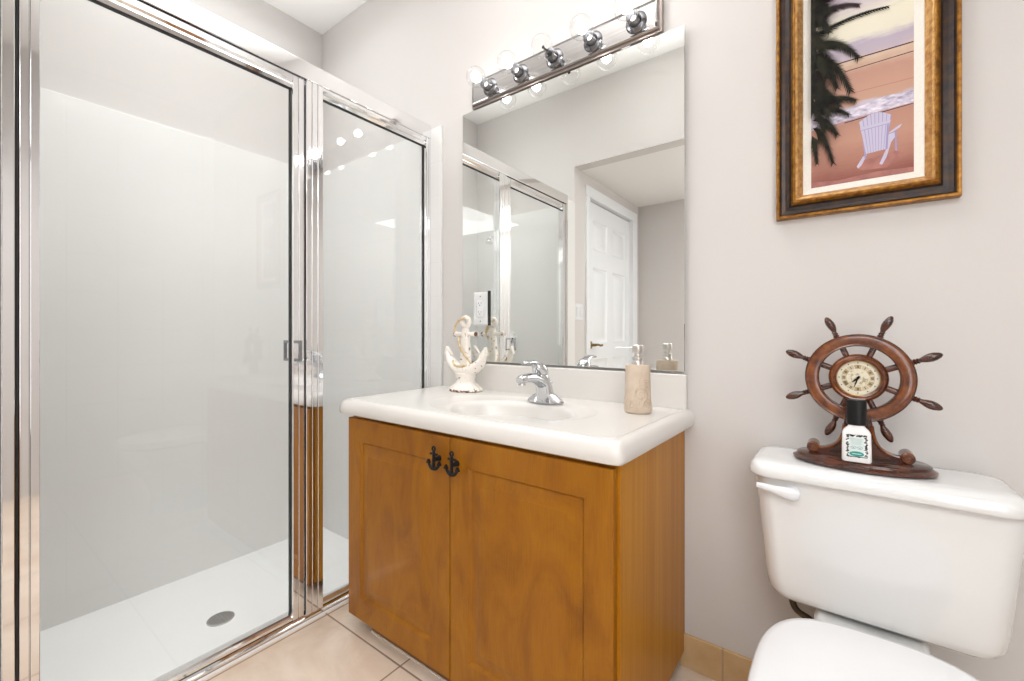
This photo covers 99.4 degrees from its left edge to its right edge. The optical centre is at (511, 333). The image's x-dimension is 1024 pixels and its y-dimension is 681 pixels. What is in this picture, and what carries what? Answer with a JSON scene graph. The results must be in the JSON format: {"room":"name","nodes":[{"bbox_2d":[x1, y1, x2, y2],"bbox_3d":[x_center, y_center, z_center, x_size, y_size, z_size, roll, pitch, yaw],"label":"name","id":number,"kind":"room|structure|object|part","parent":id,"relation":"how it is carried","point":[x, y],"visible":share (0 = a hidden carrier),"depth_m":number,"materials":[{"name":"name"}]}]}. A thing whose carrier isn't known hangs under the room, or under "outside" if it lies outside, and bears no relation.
{"room":"bathroom","nodes":[
{"label":"bathroom","id":0,"kind":"room"},
{"bbox_2d":[40,0,321,163],"bbox_3d":[-1.614,-0.249,1.982,0.100,3.026,1.520,0,0,37],"label":"wall","id":1,"kind":"structure","parent":0,"point":[90,52],"depth_m":1.99,"materials":[{"name":"grey paint"}]},
{"bbox_2d":[40,87,287,631],"bbox_3d":[-1.540,0.104,1.988,0.012,2.079,1.420,0,0,37],"label":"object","id":2,"kind":"structure","parent":1,"relation":"attached to","point":[164,249],"depth_m":1.92,"materials":[{"name":"white plastic"}]},
{"bbox_2d":[263,0,366,34],"bbox_3d":[-0.151,-1.812,0.950,3.680,0.100,1.620,0,0,37],"label":"ceiling","id":3,"kind":"structure","parent":0,"point":[320,16],"depth_m":2.37,"materials":[{"name":"white paint"}]},
{"bbox_2d":[203,601,714,680],"bbox_3d":[-0.114,1.064,0.141,2.651,0.100,2.870,0,0,37],"label":"floor","id":4,"kind":"structure","parent":0,"point":[336,645],"depth_m":1.35,"materials":[{"name":"stone"}]},
{"bbox_2d":[40,527,348,680],"bbox_3d":[-1.160,1.110,1.705,0.936,0.208,1.396,0,0,37],"label":"shower tray","id":5,"kind":"object","parent":4,"relation":"in","point":[146,636],"visible":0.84,"depth_m":1.71,"materials":[{"name":"white plastic"}]},
{"bbox_2d":[0,0,430,680],"bbox_3d":[-0.769,0.027,1.487,0.114,1.957,1.276,0,0,37],"label":"shower door frame","id":6,"kind":"structure","parent":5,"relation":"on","point":[308,86],"depth_m":1.29,"materials":[{"name":"silver metal"}]},
{"bbox_3d":[-0.935,0.050,1.260,0.036,1.868,0.662,0,0,37],"label":"shower door","id":7,"kind":"part","parent":6,"relation":"part of","materials":[{"name":"silver metal"}]},
{"bbox_3d":[-0.768,-0.920,1.486,0.045,0.062,1.276,0,0,37],"label":"header rail","id":8,"kind":"part","parent":6,"relation":"part of","materials":[{"name":"silver metal"}]},
{"bbox_3d":[-0.786,0.060,1.522,0.046,0.072,0.010,0,0,37],"label":"pull handle","id":9,"kind":"part","parent":6,"relation":"part of","materials":[{"name":"silver metal"}]},
{"bbox_3d":[-0.731,0.060,1.481,0.046,0.072,0.010,0,0,37],"label":"pull handle","id":10,"kind":"part","parent":6,"relation":"part of","materials":[{"name":"silver metal"}]},
{"bbox_3d":[-0.717,0.049,1.555,0.044,1.876,0.063,0,0,37],"label":"post","id":11,"kind":"part","parent":6,"relation":"part of","materials":[{"name":"silver metal"}]},
{"bbox_3d":[-0.552,0.976,1.779,0.024,0.018,0.491,0,0,37],"label":"panel rail","id":12,"kind":"part","parent":6,"relation":"part of","materials":[{"name":"silver metal"}]},
{"bbox_3d":[-0.549,-0.872,1.776,0.032,0.034,0.491,0,0,37],"label":"panel rail","id":13,"kind":"part","parent":6,"relation":"part of","materials":[{"name":"silver metal"}]},
{"bbox_2d":[349,416,684,680],"bbox_3d":[-0.029,0.646,1.404,0.984,0.734,0.542,0,0,37],"label":"vanity cabinet","id":14,"kind":"object","parent":4,"relation":"on","point":[472,559],"visible":0.99,"depth_m":1.13,"materials":[{"name":"brown wood"}]},
{"bbox_3d":[-0.365,0.628,1.365,0.488,0.676,0.020,0,0,37],"label":"door","id":15,"kind":"part","parent":14,"relation":"part of","materials":[{"name":"brown wood"}]},
{"bbox_3d":[-0.215,0.349,1.222,0.056,0.070,0.028,0,0,37],"label":"anchor knob","id":16,"kind":"part","parent":14,"relation":"part of","materials":[{"name":"black metal"}]},
{"bbox_3d":[-0.159,0.352,1.180,0.056,0.070,0.028,0,0,37],"label":"anchor knob","id":17,"kind":"part","parent":14,"relation":"part of","materials":[{"name":"black metal"}]},
{"bbox_3d":[-0.156,0.301,1.234,0.944,0.044,0.018,0,0,37],"label":"rail","id":18,"kind":"part","parent":14,"relation":"part of","materials":[{"name":"brown wood"}]},
{"bbox_2d":[339,361,694,465],"bbox_3d":[-0.031,0.243,1.415,1.059,0.238,0.528,0,0,37],"label":"countertop","id":19,"kind":"structure","parent":14,"relation":"on","point":[592,424],"depth_m":1.33,"materials":[{"name":"white stone"}]},
{"bbox_2d":[445,315,488,392],"bbox_3d":[-0.184,0.078,1.730,0.224,0.301,0.118,0,0,37],"label":"figurine","id":20,"kind":"object","parent":19,"relation":"on","point":[465,371],"visible":1,"depth_m":1.71,"materials":[{"name":"white ceramic"}]},
{"bbox_2d":[516,360,563,403],"bbox_3d":[0.098,0.158,1.411,0.134,0.146,0.185,0,0,16],"label":"faucet","id":21,"kind":"object","parent":19,"relation":"on","point":[544,394],"visible":1,"depth_m":1.42,"materials":[{"name":"silver metal"}]},
{"bbox_3d":[0.075,0.173,1.412,0.076,0.093,0.178,0,0,37],"label":"spout","id":22,"kind":"part","parent":21,"relation":"part of","materials":[{"name":"silver metal"}]},
{"bbox_3d":[0.073,0.109,1.409,0.053,0.048,0.129,0,0,37],"label":"lever handle","id":23,"kind":"part","parent":21,"relation":"part of","materials":[{"name":"silver metal"}]},
{"bbox_3d":[0.112,0.215,1.462,0.142,0.033,0.060,0,0,37],"label":"plate","id":24,"kind":"part","parent":21,"relation":"part of","materials":[{"name":"silver metal"}]},
{"bbox_2d":[616,345,651,414],"bbox_3d":[0.356,0.131,1.261,0.099,0.196,0.069,0,0,37],"label":"soap dispenser","id":25,"kind":"object","parent":19,"relation":"on","point":[637,400],"visible":1,"depth_m":1.23,"materials":[{"name":"beige ceramic"}]},
{"bbox_3d":[0.027,0.628,1.071,0.483,0.676,0.020,0,0,37],"label":"door","id":26,"kind":"part","parent":14,"relation":"part of","materials":[{"name":"brown wood"}]},
{"bbox_3d":[0.372,0.621,1.135,0.020,0.684,0.492,0,0,37],"label":"panel","id":27,"kind":"part","parent":14,"relation":"part of","materials":[{"name":"brown wood"}]},
{"bbox_2d":[747,446,1023,680],"bbox_3d":[0.634,0.657,0.751,0.460,0.714,0.786,0,0,37],"label":"toilet","id":28,"kind":"object","parent":4,"relation":"on","point":[889,568],"visible":1,"depth_m":0.87,"materials":[{"name":"white ceramic"}]},
{"bbox_3d":[0.614,0.364,1.002,0.085,0.032,0.029,0,0,37],"label":"flush lever","id":29,"kind":"part","parent":28,"relation":"part of","materials":[{"name":"white plastic"}]},
{"bbox_2d":[789,599,813,618],"bbox_3d":[0.748,0.751,1.097,0.076,0.284,0.107,0,0,37],"label":"supply hose","id":30,"kind":"object","parent":28,"relation":"attached to","point":[797,610],"visible":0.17,"depth_m":1.07,"materials":[{"name":"brown metal"}]},
{"bbox_3d":[0.549,0.584,0.635,0.360,0.021,0.498,0,0,37],"label":"seat lid","id":31,"kind":"part","parent":28,"relation":"part of","materials":[{"name":"white plastic"}]},
{"bbox_2d":[786,316,942,478],"bbox_3d":[0.787,0.131,0.988,0.283,0.338,0.160,0,0,37],"label":"clock","id":32,"kind":"object","parent":28,"relation":"on","point":[852,376],"visible":0.97,"depth_m":0.97,"materials":[{"name":"brown wood"}]},
{"bbox_3d":[0.715,0.137,1.042,0.098,0.050,0.019,0,0,37],"label":"spoke handle","id":33,"kind":"part","parent":32,"relation":"part of","materials":[{"name":"brown wood"}]},
{"bbox_3d":[0.715,0.064,1.042,0.098,0.050,0.019,0,0,37],"label":"spoke handle","id":34,"kind":"part","parent":32,"relation":"part of","materials":[{"name":"brown wood"}]},
{"bbox_3d":[0.758,0.192,1.010,0.050,0.096,0.017,0,0,37],"label":"spoke handle","id":35,"kind":"part","parent":32,"relation":"part of","materials":[{"name":"brown wood"}]},
{"bbox_3d":[0.758,0.010,1.010,0.050,0.096,0.017,0,0,37],"label":"spoke handle","id":36,"kind":"part","parent":32,"relation":"part of","materials":[{"name":"brown wood"}]},
{"bbox_2d":[841,399,871,463],"bbox_3d":[0.751,0.211,0.947,0.052,0.134,0.029,0,0,37],"label":"bottle","id":37,"kind":"object","parent":32,"relation":"on","point":[856,438],"visible":1,"depth_m":0.94,"materials":[{"name":"white plastic"}]},
{"bbox_3d":[0.817,0.010,0.966,0.050,0.096,0.017,0,0,37],"label":"spoke handle","id":38,"kind":"part","parent":32,"relation":"part of","materials":[{"name":"brown wood"}]},
{"bbox_3d":[0.817,0.192,0.966,0.050,0.096,0.017,0,0,37],"label":"spoke handle","id":39,"kind":"part","parent":32,"relation":"part of","materials":[{"name":"brown wood"}]},
{"bbox_3d":[0.860,0.064,0.934,0.098,0.050,0.019,0,0,37],"label":"spoke handle","id":40,"kind":"part","parent":32,"relation":"part of","materials":[{"name":"brown wood"}]},
{"bbox_3d":[0.860,0.137,0.934,0.098,0.050,0.019,0,0,37],"label":"spoke handle","id":41,"kind":"part","parent":32,"relation":"part of","materials":[{"name":"brown wood"}]},
{"bbox_3d":[0.807,0.318,0.981,0.460,0.036,0.210,0,0,37],"label":"tank lid","id":42,"kind":"part","parent":28,"relation":"part of","materials":[{"name":"white ceramic"}]},
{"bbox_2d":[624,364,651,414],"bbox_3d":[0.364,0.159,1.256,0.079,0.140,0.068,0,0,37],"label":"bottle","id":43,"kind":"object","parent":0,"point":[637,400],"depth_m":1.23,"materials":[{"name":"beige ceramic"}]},
{"bbox_2d":[322,0,1023,680],"bbox_3d":[0.304,-0.249,1.558,3.680,3.026,0.100,0,0,37],"label":"wall","id":44,"kind":"structure","parent":0,"point":[949,273],"depth_m":1.21,"materials":[{"name":"grey paint"}]},
{"bbox_2d":[323,126,442,539],"bbox_3d":[-0.714,0.104,2.250,0.997,2.079,0.012,0,0,37],"label":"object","id":45,"kind":"structure","parent":44,"relation":"attached to","point":[371,203],"depth_m":2.25,"materials":[{"name":"white plastic"}]},
{"bbox_2d":[466,0,663,110],"bbox_3d":[0.116,-0.994,1.538,0.790,0.112,0.158,0,0,37],"label":"vanity light","id":46,"kind":"object","parent":44,"relation":"attached to","point":[641,23],"visible":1,"depth_m":1.52,"materials":[{"name":"silver metal"}]},
{"bbox_2d":[480,78,496,95],"bbox_3d":[-0.099,-0.992,1.733,0.068,0.068,0.041,0,0,37],"label":"socket","id":47,"kind":"object","parent":46,"relation":"attached to","point":[488,85],"depth_m":1.73,"materials":[{"name":"silver metal"}]},
{"bbox_2d":[511,63,527,82],"bbox_3d":[0.022,-0.992,1.642,0.068,0.068,0.041,0,0,37],"label":"socket","id":48,"kind":"object","parent":46,"relation":"attached to","point":[520,74],"depth_m":1.64,"materials":[{"name":"silver metal"}]},
{"bbox_3d":[0.119,-0.992,1.519,0.018,0.018,0.048,0,0,37],"label":"filament stem","id":49,"kind":"part","parent":46,"relation":"part of","materials":[{"name":"grey metal"}]},
{"bbox_2d":[545,47,562,67],"bbox_3d":[0.143,-0.992,1.552,0.068,0.068,0.041,0,0,37],"label":"socket","id":50,"kind":"object","parent":46,"relation":"attached to","point":[554,55],"depth_m":1.55,"materials":[{"name":"silver metal"}]},
{"bbox_2d":[583,29,601,51],"bbox_3d":[0.265,-0.992,1.461,0.068,0.068,0.041,0,0,37],"label":"socket","id":51,"kind":"object","parent":46,"relation":"attached to","point":[593,42],"depth_m":1.46,"materials":[{"name":"silver metal"}]},
{"bbox_2d":[626,9,646,33],"bbox_3d":[0.386,-0.992,1.371,0.068,0.068,0.041,0,0,37],"label":"socket","id":52,"kind":"object","parent":46,"relation":"attached to","point":[638,24],"depth_m":1.37,"materials":[{"name":"silver metal"}]},
{"bbox_2d":[444,361,687,409],"bbox_3d":[0.116,0.177,1.621,1.033,0.108,0.023,0,0,37],"label":"backsplash","id":53,"kind":"structure","parent":44,"relation":"attached to","point":[668,390],"depth_m":1.50,"materials":[{"name":"white stone"}]},
{"bbox_2d":[463,24,684,371],"bbox_3d":[0.160,-0.410,1.590,0.915,1.052,0.022,0,0,37],"label":"wall mirror","id":54,"kind":"object","parent":44,"relation":"attached to","point":[574,180],"visible":0.86,"depth_m":1.51,"materials":[{"name":"silver metal"}]},
{"bbox_2d":[474,291,489,325],"bbox_3d":[-0.127,-0.103,1.787,0.084,0.142,0.010,0,0,37],"label":"power outlet","id":55,"kind":"object","parent":54,"relation":"attached to","point":[481,299],"visible":1,"depth_m":1.78,"materials":[{"name":"white plastic"}]},
{"bbox_2d":[477,300,482,316],"bbox_3d":[-0.131,-0.101,1.786,0.034,0.068,0.003,0,0,37],"label":"receptacle","id":56,"kind":"object","parent":55,"relation":"attached to","point":[479,302],"depth_m":1.79,"materials":[{"name":"white plastic"}]},
{"bbox_2d":[680,633,752,680],"bbox_3d":[1.090,0.964,0.901,1.435,0.100,0.011,0,0,37],"label":"baseboard","id":57,"kind":"structure","parent":44,"relation":"attached to","point":[710,660],"depth_m":1.27,"materials":[{"name":"stone"}]},
{"bbox_2d":[776,0,961,221],"bbox_3d":[0.853,-0.628,1.064,0.351,0.648,0.035,0,0,37],"label":"framed painting","id":58,"kind":"object","parent":44,"relation":"attached to","point":[869,92],"visible":1,"depth_m":1.06,"materials":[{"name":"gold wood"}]},
{"bbox_2d":[811,0,913,187],"bbox_3d":[0.851,-0.628,1.062,0.197,0.502,0.019,0,0,37],"label":"print","id":59,"kind":"object","parent":58,"relation":"attached to","point":[862,51],"depth_m":1.07,"materials":[{"name":"multicoloured"}]}
]}

